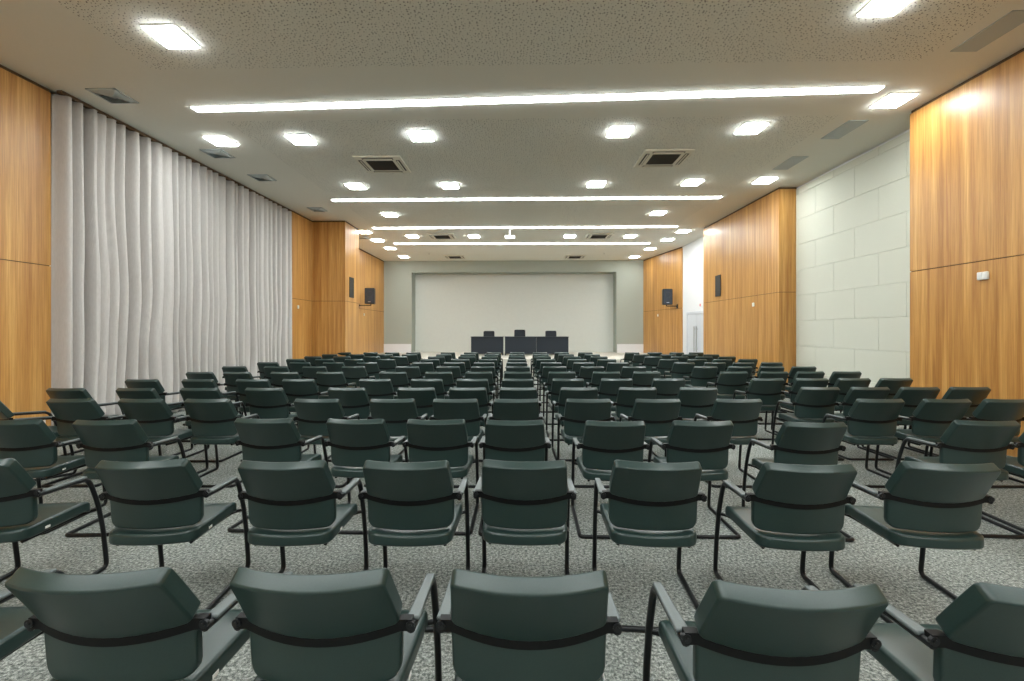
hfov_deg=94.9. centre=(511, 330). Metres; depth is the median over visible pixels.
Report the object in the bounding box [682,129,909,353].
wall
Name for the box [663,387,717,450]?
chair
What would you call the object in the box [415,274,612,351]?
projection screen
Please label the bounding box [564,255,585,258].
air conditioner
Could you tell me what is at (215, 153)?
ceiling vent
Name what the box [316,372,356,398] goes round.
chair
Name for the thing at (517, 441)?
chair
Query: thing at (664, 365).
chair
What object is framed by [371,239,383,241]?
recessed light
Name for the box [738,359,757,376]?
chair
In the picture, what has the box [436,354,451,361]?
chair
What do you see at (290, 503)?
chair
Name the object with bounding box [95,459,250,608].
chair
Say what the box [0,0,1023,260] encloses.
ceiling
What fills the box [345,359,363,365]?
chair
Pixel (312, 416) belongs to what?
chair
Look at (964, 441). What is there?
chair
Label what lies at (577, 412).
chair
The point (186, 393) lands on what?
chair
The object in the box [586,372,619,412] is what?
chair
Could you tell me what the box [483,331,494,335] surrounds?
office chair
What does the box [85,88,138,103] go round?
ceiling vent
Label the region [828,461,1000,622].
chair
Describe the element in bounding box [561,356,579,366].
chair
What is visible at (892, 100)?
recessed light
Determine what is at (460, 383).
chair
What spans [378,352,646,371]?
stage
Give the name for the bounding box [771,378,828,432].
chair
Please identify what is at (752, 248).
wall panel
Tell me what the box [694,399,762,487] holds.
chair
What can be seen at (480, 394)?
chair
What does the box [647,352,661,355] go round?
chair
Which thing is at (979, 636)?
chair
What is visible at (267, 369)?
chair
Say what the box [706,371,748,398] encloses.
chair
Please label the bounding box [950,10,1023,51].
ceiling vent
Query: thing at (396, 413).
chair
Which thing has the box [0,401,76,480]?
chair
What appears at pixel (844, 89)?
recessed light
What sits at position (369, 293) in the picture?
grille
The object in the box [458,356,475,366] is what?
chair
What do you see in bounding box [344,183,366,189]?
recessed light
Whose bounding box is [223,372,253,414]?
chair
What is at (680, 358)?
chair
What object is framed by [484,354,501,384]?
chair
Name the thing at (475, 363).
chair
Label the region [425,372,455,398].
chair
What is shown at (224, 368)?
chair
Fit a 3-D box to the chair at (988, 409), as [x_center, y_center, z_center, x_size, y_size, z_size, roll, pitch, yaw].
[4.845,1.098,4.840,0.564,0.863,0.661,0,0,1]
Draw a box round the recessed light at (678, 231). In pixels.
[675,230,690,232]
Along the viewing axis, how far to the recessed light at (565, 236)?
16.67 m
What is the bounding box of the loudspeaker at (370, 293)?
[359,288,375,307]
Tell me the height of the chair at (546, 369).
0.863 m
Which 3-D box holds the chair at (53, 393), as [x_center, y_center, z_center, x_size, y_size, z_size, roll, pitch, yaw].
[-5.178,1.098,5.714,0.564,0.863,0.661,0,0,1]
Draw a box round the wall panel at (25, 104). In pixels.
[0,64,50,425]
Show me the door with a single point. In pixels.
(694, 323)
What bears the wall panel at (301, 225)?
attached to the wall at (51, 95)
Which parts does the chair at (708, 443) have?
leg, armrest, seat, backrest, leg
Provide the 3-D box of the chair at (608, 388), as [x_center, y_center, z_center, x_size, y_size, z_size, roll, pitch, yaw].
[1.461,1.098,6.790,0.564,0.863,0.661,0,0,0]
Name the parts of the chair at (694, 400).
seat, backrest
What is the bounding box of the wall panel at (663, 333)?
[643,247,682,353]
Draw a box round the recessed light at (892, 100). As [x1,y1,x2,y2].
[869,93,918,107]
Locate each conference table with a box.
[471,336,503,354]
[505,336,535,354]
[536,336,567,353]
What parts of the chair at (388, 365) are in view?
backrest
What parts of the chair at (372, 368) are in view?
backrest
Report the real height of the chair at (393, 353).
0.863 m
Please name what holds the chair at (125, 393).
on the floor
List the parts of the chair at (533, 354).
backrest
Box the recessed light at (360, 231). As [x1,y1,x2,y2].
[359,230,370,233]
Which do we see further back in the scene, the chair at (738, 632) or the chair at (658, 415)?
the chair at (658, 415)
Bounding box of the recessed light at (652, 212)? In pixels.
[649,211,666,214]
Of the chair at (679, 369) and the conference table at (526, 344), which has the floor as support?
the chair at (679, 369)
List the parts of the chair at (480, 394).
backrest, seat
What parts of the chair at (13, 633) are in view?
seat, seat frame, armrest, leg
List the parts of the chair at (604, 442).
armrest, leg, seat, backrest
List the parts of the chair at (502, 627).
armrest, seat, backrest, armrest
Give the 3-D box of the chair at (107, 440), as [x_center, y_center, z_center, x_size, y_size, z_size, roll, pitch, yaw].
[-3.059,1.098,3.768,0.564,0.863,0.661,0,0,-3]
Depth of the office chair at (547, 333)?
21.19 m
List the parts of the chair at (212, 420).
leg, backrest, seat frame, seat, leg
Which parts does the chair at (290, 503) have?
leg, backrest, seat, armrest, leg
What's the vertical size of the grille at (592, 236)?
0.010 m
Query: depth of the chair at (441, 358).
12.13 m
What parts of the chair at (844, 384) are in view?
seat, backrest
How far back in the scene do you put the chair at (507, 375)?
7.58 m
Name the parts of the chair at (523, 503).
armrest, leg, seat, backrest, leg, armrest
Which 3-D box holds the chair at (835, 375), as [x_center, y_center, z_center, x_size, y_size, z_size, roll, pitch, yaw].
[5.476,1.098,7.918,0.564,0.863,0.661,0,0,2]
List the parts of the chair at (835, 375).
backrest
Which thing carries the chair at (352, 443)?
on the floor
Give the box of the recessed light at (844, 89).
[190,85,885,111]
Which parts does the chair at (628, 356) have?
backrest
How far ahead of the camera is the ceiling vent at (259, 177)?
10.22 m
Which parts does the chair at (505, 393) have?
backrest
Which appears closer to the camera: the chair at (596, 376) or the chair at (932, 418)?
the chair at (932, 418)
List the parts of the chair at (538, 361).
backrest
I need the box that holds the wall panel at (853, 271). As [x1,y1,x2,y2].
[796,131,910,386]
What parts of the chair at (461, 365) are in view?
backrest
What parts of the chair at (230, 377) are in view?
seat, backrest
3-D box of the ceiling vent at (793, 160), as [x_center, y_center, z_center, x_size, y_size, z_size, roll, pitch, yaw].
[5.572,-3.353,9.424,0.310,0.011,0.720,0,0,1]
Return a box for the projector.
[505,229,514,240]
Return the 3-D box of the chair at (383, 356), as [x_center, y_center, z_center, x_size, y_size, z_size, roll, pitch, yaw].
[-3.570,1.098,13.485,0.564,0.863,0.661,0,0,2]
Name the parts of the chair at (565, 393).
leg, seat, backrest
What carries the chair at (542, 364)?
on the floor
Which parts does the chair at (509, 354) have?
backrest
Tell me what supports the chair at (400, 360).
on the floor
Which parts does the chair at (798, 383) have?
leg, seat, backrest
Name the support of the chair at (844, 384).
on the floor
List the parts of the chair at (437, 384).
backrest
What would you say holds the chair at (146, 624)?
on the floor
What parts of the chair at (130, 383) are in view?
backrest, seat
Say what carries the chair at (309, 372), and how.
on the floor
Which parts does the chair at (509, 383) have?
backrest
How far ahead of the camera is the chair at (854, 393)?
5.54 m
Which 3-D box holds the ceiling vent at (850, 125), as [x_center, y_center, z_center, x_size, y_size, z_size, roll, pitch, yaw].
[5.548,-3.353,7.864,0.310,0.011,0.720,0,0,1]
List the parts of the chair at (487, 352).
backrest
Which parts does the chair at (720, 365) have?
backrest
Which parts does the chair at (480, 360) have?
backrest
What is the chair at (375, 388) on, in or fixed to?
on the floor
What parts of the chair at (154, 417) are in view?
leg, backrest, seat, seat frame, leg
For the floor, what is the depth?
3.13 m
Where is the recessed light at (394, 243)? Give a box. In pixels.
[394,243,649,243]
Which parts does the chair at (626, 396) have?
seat, backrest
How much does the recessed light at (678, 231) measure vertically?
0.026 m
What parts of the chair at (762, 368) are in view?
backrest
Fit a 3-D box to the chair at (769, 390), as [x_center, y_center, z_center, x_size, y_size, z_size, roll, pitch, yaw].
[3.583,1.098,6.822,0.564,0.863,0.661,0,0,1]
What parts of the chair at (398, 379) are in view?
backrest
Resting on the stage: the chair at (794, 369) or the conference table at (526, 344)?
the conference table at (526, 344)
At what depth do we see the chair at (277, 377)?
7.57 m
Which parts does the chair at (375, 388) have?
backrest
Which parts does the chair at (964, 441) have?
leg, armrest, seat, backrest, leg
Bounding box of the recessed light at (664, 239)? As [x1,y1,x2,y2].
[661,238,674,240]
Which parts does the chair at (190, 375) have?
backrest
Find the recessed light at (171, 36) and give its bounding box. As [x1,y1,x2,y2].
[139,24,200,48]
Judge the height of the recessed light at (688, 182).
0.026 m
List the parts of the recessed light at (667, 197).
frame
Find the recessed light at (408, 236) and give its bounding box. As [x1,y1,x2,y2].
[406,235,418,237]
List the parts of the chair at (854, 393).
seat, leg, backrest, leg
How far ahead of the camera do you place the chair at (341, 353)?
14.36 m
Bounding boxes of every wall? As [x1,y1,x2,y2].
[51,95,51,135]
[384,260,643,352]
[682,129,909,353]
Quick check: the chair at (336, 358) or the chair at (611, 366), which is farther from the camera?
the chair at (336, 358)
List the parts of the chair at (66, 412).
leg, seat, backrest, leg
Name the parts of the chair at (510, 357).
backrest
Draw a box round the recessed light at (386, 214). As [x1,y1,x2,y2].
[381,212,397,216]
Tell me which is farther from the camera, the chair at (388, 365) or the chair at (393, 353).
the chair at (393, 353)
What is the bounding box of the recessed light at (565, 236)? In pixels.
[564,235,575,237]
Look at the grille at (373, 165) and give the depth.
9.47 m
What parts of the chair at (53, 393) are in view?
backrest, leg, seat, leg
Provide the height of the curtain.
4.869 m
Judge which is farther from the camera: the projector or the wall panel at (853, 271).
the projector
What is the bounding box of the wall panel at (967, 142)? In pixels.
[910,48,1023,456]
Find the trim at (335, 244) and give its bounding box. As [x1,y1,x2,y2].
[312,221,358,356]
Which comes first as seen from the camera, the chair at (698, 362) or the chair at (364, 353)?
the chair at (698, 362)
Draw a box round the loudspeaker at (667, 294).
[662,289,677,308]
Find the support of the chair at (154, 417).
on the floor
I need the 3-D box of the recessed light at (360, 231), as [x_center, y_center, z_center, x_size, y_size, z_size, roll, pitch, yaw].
[-5.021,-3.347,15.970,0.401,0.026,0.421,0,0,1]
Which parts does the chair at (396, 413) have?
backrest, seat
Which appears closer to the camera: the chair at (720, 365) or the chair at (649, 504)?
the chair at (649, 504)
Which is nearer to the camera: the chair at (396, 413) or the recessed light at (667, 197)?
the chair at (396, 413)
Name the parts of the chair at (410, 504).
leg, backrest, seat, leg, armrest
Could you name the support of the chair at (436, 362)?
on the floor
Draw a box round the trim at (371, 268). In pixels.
[359,248,383,353]
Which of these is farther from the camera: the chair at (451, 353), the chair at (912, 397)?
the chair at (451, 353)
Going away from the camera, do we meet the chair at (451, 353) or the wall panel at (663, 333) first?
the chair at (451, 353)
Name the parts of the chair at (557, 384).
leg, seat, backrest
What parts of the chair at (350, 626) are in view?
backrest, seat, armrest, leg, seat frame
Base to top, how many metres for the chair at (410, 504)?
0.863 m
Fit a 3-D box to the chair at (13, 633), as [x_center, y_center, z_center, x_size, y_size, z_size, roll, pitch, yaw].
[-1.965,1.098,1.589,0.564,0.863,0.661,0,0,-3]
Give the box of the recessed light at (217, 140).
[202,136,238,145]
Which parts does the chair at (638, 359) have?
backrest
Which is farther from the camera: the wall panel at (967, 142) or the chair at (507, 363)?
the chair at (507, 363)
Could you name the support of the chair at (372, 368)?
on the floor
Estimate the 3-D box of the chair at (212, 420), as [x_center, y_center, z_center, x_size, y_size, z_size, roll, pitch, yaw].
[-2.981,1.098,4.853,0.564,0.863,0.661,0,0,0]
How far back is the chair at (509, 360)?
10.97 m
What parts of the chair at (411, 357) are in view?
backrest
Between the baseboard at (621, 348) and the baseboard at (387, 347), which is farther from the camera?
the baseboard at (387, 347)
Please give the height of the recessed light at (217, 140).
0.026 m
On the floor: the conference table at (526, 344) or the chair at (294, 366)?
the chair at (294, 366)
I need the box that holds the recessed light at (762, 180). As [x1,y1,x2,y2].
[751,177,778,183]
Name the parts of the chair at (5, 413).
backrest, armrest, armrest, leg, leg, seat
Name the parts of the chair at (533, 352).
backrest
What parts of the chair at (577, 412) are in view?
leg, seat, backrest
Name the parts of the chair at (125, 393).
backrest, seat, leg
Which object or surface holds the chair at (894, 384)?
on the floor
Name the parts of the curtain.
rail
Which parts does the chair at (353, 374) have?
backrest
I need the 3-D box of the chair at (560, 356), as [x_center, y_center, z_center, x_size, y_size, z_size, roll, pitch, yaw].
[1.528,1.098,13.452,0.564,0.863,0.661,0,0,2]
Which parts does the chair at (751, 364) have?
backrest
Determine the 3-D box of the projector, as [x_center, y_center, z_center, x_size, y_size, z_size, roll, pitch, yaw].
[-0.068,-3.184,15.623,0.340,0.349,0.315,0,0,1]
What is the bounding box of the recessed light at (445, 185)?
[439,182,458,188]
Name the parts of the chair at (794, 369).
backrest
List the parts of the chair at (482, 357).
backrest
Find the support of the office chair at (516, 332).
on the stage
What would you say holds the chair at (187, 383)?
on the floor
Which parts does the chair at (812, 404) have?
leg, seat, backrest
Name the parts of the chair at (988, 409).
leg, backrest, seat, leg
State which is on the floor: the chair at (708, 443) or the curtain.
the chair at (708, 443)
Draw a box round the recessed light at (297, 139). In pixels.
[284,134,316,144]
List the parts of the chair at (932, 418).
leg, seat frame, seat, leg, backrest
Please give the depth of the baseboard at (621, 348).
22.47 m
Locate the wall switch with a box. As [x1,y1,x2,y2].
[977,271,988,279]
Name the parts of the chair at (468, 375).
backrest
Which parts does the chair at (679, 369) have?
backrest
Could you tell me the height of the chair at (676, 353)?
0.863 m
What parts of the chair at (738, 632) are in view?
seat frame, leg, armrest, seat, backrest, armrest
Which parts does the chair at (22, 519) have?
leg, backrest, seat, seat frame, armrest, leg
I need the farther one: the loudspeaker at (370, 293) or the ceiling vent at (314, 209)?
the loudspeaker at (370, 293)
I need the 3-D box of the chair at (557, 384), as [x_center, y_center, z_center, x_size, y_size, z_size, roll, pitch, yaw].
[0.782,1.098,6.780,0.564,0.863,0.661,0,0,1]
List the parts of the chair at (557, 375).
leg, backrest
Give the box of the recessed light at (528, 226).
[372,226,677,228]
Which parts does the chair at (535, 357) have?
backrest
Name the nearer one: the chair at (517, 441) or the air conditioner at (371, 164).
the chair at (517, 441)
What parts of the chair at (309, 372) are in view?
backrest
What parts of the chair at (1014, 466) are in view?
seat, seat frame, backrest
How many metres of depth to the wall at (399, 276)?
22.64 m
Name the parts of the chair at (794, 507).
leg, armrest, seat frame, seat, backrest, leg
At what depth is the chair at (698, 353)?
14.31 m
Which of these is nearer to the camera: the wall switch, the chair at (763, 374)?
the wall switch
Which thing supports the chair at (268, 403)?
on the floor
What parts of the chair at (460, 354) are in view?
backrest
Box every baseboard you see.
[384,344,410,351]
[617,344,642,352]
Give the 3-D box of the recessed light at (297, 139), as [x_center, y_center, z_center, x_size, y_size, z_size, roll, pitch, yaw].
[-3.705,-3.347,8.251,0.401,0.026,0.421,0,0,1]
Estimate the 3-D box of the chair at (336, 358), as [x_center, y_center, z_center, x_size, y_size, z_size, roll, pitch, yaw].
[-4.412,1.098,12.430,0.564,0.863,0.661,0,0,0]
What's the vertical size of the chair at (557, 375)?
0.863 m
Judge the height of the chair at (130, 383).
0.863 m
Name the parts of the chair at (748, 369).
backrest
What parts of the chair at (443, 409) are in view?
backrest, seat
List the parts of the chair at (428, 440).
backrest, seat, leg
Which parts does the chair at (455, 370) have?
backrest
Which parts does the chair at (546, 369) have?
leg, backrest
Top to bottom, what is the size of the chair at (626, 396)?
0.863 m
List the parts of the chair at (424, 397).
backrest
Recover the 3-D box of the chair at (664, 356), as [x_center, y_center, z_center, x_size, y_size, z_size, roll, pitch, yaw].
[4.392,1.098,13.434,0.564,0.863,0.661,0,0,2]
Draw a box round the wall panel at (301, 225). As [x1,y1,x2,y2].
[291,210,311,358]
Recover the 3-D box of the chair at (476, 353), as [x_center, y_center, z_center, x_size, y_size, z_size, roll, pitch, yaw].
[-1.247,1.098,14.637,0.564,0.863,0.661,0,0,2]
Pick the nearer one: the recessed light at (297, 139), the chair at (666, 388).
the chair at (666, 388)
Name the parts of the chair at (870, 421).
leg, armrest, seat frame, seat, backrest, leg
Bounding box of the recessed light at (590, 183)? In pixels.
[586,181,606,186]
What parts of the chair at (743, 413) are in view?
leg, backrest, seat, leg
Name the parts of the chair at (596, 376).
backrest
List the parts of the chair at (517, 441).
leg, backrest, leg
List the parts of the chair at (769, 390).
leg, backrest, leg, seat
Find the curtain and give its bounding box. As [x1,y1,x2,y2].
[51,90,291,425]
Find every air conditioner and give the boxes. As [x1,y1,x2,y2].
[352,155,410,172]
[427,233,456,238]
[443,255,465,258]
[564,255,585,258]
[584,233,613,238]
[634,149,694,167]
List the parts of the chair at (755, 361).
backrest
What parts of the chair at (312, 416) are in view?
seat, backrest, leg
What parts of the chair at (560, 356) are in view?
backrest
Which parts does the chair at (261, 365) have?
backrest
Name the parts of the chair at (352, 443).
leg, backrest, seat, leg, armrest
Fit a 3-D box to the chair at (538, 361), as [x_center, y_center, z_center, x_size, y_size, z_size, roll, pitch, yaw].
[0.793,1.098,11.268,0.564,0.863,0.661,0,0,0]
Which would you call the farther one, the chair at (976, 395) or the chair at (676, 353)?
the chair at (676, 353)
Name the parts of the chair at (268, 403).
backrest, seat, leg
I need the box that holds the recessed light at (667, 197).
[331,196,721,200]
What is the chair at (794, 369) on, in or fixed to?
on the floor
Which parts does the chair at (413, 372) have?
backrest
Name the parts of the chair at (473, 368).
backrest, leg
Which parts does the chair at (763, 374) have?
backrest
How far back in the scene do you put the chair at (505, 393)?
5.48 m
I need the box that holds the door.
[686,310,702,353]
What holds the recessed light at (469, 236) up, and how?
in the ceiling
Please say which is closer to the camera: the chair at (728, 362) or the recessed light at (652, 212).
the chair at (728, 362)
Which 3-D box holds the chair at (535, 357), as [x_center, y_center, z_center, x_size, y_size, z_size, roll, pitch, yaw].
[0.790,1.098,12.397,0.564,0.863,0.661,0,0,0]
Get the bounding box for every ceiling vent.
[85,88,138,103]
[199,149,235,157]
[247,174,276,180]
[307,207,327,211]
[772,156,808,169]
[821,120,868,138]
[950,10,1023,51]
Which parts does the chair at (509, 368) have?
backrest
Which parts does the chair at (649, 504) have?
leg, armrest, seat, backrest, leg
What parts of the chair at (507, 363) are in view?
backrest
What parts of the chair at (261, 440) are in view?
leg, backrest, seat, armrest, leg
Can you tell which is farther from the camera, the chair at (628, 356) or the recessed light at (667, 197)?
the chair at (628, 356)
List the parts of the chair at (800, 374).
backrest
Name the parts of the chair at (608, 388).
backrest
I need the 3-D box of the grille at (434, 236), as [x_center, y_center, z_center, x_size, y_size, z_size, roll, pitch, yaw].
[-2.485,-3.321,16.707,0.530,0.010,0.530,0,0,1]
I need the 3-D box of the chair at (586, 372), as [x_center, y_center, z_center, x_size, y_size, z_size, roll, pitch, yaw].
[1.496,1.098,9.012,0.564,0.863,0.661,0,0,0]
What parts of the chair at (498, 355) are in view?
backrest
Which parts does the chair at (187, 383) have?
backrest, leg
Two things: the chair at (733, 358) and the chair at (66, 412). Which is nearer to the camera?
the chair at (66, 412)
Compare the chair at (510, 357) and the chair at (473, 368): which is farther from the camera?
the chair at (510, 357)
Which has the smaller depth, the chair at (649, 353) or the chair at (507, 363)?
the chair at (507, 363)
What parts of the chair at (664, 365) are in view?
backrest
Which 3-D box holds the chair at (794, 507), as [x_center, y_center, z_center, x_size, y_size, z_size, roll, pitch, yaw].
[1.515,1.098,2.615,0.564,0.863,0.661,0,0,4]
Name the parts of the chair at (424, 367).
backrest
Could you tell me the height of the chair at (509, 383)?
0.863 m
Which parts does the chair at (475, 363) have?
backrest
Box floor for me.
[0,372,1023,680]
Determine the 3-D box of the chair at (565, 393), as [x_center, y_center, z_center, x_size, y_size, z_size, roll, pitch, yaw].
[0.787,1.098,5.773,0.564,0.863,0.661,0,0,0]
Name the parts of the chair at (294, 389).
seat, backrest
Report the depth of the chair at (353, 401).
5.51 m
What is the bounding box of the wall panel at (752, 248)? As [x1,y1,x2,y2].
[703,187,796,390]
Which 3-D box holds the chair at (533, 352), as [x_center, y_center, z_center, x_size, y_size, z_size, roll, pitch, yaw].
[0.860,1.098,14.628,0.564,0.863,0.661,0,0,1]
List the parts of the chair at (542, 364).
leg, backrest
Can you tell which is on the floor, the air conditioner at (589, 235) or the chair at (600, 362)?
the chair at (600, 362)
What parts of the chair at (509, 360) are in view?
backrest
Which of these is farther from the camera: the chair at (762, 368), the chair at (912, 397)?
the chair at (762, 368)
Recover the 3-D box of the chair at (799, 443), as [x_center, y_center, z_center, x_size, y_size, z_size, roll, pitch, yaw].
[2.224,1.098,3.686,0.564,0.863,0.661,0,0,2]
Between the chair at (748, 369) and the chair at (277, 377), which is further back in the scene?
the chair at (748, 369)
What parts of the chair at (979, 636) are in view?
armrest, leg, seat, backrest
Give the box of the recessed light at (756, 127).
[733,122,769,133]
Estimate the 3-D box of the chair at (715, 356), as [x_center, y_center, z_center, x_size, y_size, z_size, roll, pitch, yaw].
[5.601,1.098,13.426,0.564,0.863,0.661,0,0,3]
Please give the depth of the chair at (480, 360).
11.02 m
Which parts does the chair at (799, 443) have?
leg, armrest, seat, backrest, leg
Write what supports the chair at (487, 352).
on the floor
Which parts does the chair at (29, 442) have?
backrest, leg, seat, seat frame, armrest, leg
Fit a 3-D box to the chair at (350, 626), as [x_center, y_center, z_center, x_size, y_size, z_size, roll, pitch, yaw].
[-0.561,1.098,1.571,0.564,0.863,0.661,0,0,1]
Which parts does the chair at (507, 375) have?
backrest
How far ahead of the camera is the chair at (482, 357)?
12.12 m
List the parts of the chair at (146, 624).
backrest, seat, leg, armrest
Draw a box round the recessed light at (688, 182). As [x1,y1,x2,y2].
[681,179,704,185]
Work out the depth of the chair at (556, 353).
14.35 m
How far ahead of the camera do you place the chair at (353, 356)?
13.20 m
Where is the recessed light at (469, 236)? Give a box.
[468,235,479,237]
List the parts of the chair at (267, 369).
backrest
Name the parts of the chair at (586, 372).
backrest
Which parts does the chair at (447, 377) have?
backrest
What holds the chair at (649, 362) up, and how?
on the floor
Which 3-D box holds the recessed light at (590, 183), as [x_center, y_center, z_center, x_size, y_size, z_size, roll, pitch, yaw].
[1.929,-3.347,10.761,0.401,0.026,0.421,0,0,1]
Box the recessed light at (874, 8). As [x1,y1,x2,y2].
[855,0,910,16]
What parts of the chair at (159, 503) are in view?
leg, backrest, seat, seat frame, armrest, leg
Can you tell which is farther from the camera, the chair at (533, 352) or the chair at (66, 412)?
the chair at (533, 352)
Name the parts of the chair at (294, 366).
backrest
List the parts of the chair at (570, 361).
backrest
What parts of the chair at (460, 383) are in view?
backrest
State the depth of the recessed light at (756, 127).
7.76 m
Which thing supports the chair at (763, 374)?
on the floor
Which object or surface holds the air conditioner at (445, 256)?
attached to the ceiling
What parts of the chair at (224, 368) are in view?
backrest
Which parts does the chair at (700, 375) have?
seat, backrest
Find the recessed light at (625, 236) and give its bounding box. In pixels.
[624,235,636,237]
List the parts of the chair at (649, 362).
backrest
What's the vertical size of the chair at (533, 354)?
0.863 m
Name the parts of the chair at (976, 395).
leg, backrest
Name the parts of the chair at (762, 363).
backrest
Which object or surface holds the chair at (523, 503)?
on the floor
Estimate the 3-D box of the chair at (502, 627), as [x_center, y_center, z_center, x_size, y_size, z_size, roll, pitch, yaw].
[0.053,1.098,1.560,0.564,0.863,0.661,0,0,1]
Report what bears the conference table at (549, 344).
on the stage
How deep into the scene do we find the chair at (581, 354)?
14.34 m
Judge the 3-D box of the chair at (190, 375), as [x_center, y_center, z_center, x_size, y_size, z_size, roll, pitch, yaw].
[-5.028,1.098,7.831,0.564,0.863,0.661,0,0,3]
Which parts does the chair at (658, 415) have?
seat, backrest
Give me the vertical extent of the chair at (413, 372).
0.863 m
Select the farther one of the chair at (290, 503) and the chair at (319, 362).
the chair at (319, 362)
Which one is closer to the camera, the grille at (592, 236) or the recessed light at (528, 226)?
the recessed light at (528, 226)
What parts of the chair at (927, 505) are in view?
leg, armrest, seat frame, seat, backrest, leg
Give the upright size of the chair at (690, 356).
0.863 m
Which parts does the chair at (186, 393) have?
leg, backrest, seat, leg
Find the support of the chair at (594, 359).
on the floor
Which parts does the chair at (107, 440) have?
leg, backrest, seat, armrest, leg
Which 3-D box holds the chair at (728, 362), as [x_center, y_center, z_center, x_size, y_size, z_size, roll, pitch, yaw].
[4.931,1.098,11.250,0.564,0.863,0.661,0,0,1]
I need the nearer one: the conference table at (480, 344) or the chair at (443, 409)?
the chair at (443, 409)
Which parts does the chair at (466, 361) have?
backrest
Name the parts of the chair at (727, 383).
seat, backrest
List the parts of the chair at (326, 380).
seat, backrest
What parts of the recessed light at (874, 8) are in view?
frame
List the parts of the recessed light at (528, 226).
frame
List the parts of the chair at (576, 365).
backrest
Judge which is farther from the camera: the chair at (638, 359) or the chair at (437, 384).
the chair at (638, 359)
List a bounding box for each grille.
[365,289,373,302]
[366,161,398,169]
[433,235,449,238]
[591,235,606,237]
[646,154,680,164]
[664,290,671,303]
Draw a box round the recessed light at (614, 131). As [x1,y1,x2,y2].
[606,126,634,137]
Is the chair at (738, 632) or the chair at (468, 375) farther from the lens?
the chair at (468, 375)
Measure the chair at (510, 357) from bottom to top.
0.863 m
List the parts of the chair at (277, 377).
backrest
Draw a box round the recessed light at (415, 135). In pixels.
[406,130,434,141]
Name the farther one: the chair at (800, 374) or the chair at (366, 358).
the chair at (366, 358)
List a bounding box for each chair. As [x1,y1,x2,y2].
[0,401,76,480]
[0,419,107,534]
[0,458,108,581]
[0,568,64,660]
[5,566,249,680]
[41,399,124,487]
[46,388,123,455]
[65,419,185,536]
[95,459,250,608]
[116,388,192,454]
[118,398,208,473]
[125,379,188,428]
[179,388,246,461]
[181,379,241,441]
[182,372,237,425]
[184,399,259,487]
[222,366,260,412]
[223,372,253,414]
[227,418,328,531]
[229,566,441,680]
[235,379,290,413]
[238,460,368,572]
[240,388,309,461]
[257,362,279,378]
[264,366,300,387]
[270,372,300,425]
[282,379,327,430]
[286,359,305,370]
[289,362,310,378]
[293,399,359,487]
[302,366,327,390]
[304,356,321,365]
[315,359,334,365]
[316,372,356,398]
[322,354,337,358]
[323,362,344,371]
[323,387,370,461]
[324,418,407,533]
[333,356,350,363]
[337,352,350,355]
[341,366,375,387]
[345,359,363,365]
[349,354,364,358]
[357,362,385,378]
[358,460,469,631]
[359,379,397,411]
[363,352,377,355]
[363,356,380,361]
[364,399,427,486]
[376,359,396,371]
[377,354,392,358]
[379,372,410,398]
[385,352,399,355]
[390,356,411,365]
[395,366,424,387]
[397,387,436,461]
[402,354,420,365]
[402,419,478,535]
[406,352,422,360]
[411,379,448,398]
[412,362,435,378]
[421,359,439,370]
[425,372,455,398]
[428,356,445,365]
[429,399,486,487]
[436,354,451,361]
[436,366,464,387]
[436,568,621,680]
[441,352,456,358]
[444,362,469,378]
[449,387,493,461]
[451,359,470,371]
[456,379,494,410]
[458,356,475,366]
[460,354,478,361]
[464,352,479,360]
[465,372,496,399]
[471,366,498,412]
[473,459,576,574]
[474,362,497,381]
[478,420,550,535]
[479,359,500,387]
[481,356,500,389]
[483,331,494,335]
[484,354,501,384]
[486,352,502,380]
[488,399,543,420]
[498,378,537,394]
[499,387,541,413]
[501,372,534,384]
[504,362,526,371]
[505,359,525,368]
[506,366,532,378]
[507,354,526,361]
[508,356,527,364]
[514,330,524,335]
[531,352,546,380]
[531,354,548,384]
[531,356,550,389]
[533,359,554,395]
[537,362,560,402]
[539,366,566,412]
[543,372,575,424]
[545,331,555,335]
[546,378,583,440]
[551,387,597,460]
[553,352,568,360]
[555,354,573,365]
[557,399,614,487]
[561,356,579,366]
[566,359,585,371]
[569,362,593,378]
[571,420,649,538]
[576,366,603,387]
[578,352,592,358]
[584,354,599,361]
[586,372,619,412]
[590,356,607,365]
[592,460,706,631]
[596,359,615,370]
[598,378,632,410]
[604,362,628,375]
[611,387,658,460]
[619,399,682,456]
[620,352,639,365]
[620,366,645,378]
[629,354,649,365]
[632,372,660,387]
[639,356,661,371]
[642,580,888,680]
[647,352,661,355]
[648,420,740,538]
[651,359,678,378]
[651,378,684,398]
[660,354,675,358]
[663,362,694,383]
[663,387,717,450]
[669,352,683,355]
[671,356,687,361]
[682,354,697,358]
[683,366,717,387]
[687,359,706,365]
[689,352,703,355]
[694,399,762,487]
[695,356,712,361]
[703,354,719,360]
[703,362,725,382]
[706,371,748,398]
[712,359,731,370]
[713,462,857,589]
[714,366,752,390]
[718,356,735,365]
[732,362,754,381]
[733,378,783,439]
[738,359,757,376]
[741,421,854,541]
[744,366,786,412]
[745,371,788,424]
[746,362,782,398]
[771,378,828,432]
[771,387,844,460]
[774,371,824,412]
[781,366,816,412]
[822,399,904,487]
[828,371,861,412]
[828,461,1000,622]
[833,378,870,410]
[833,387,893,460]
[848,582,1023,680]
[862,387,939,459]
[875,378,912,398]
[875,399,971,474]
[894,420,1023,538]
[908,387,990,455]
[929,399,1023,487]
[982,432,1023,531]
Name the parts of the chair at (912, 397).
leg, seat, backrest, leg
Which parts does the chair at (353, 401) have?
backrest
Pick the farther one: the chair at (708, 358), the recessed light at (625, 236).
the recessed light at (625, 236)
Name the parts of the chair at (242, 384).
seat, backrest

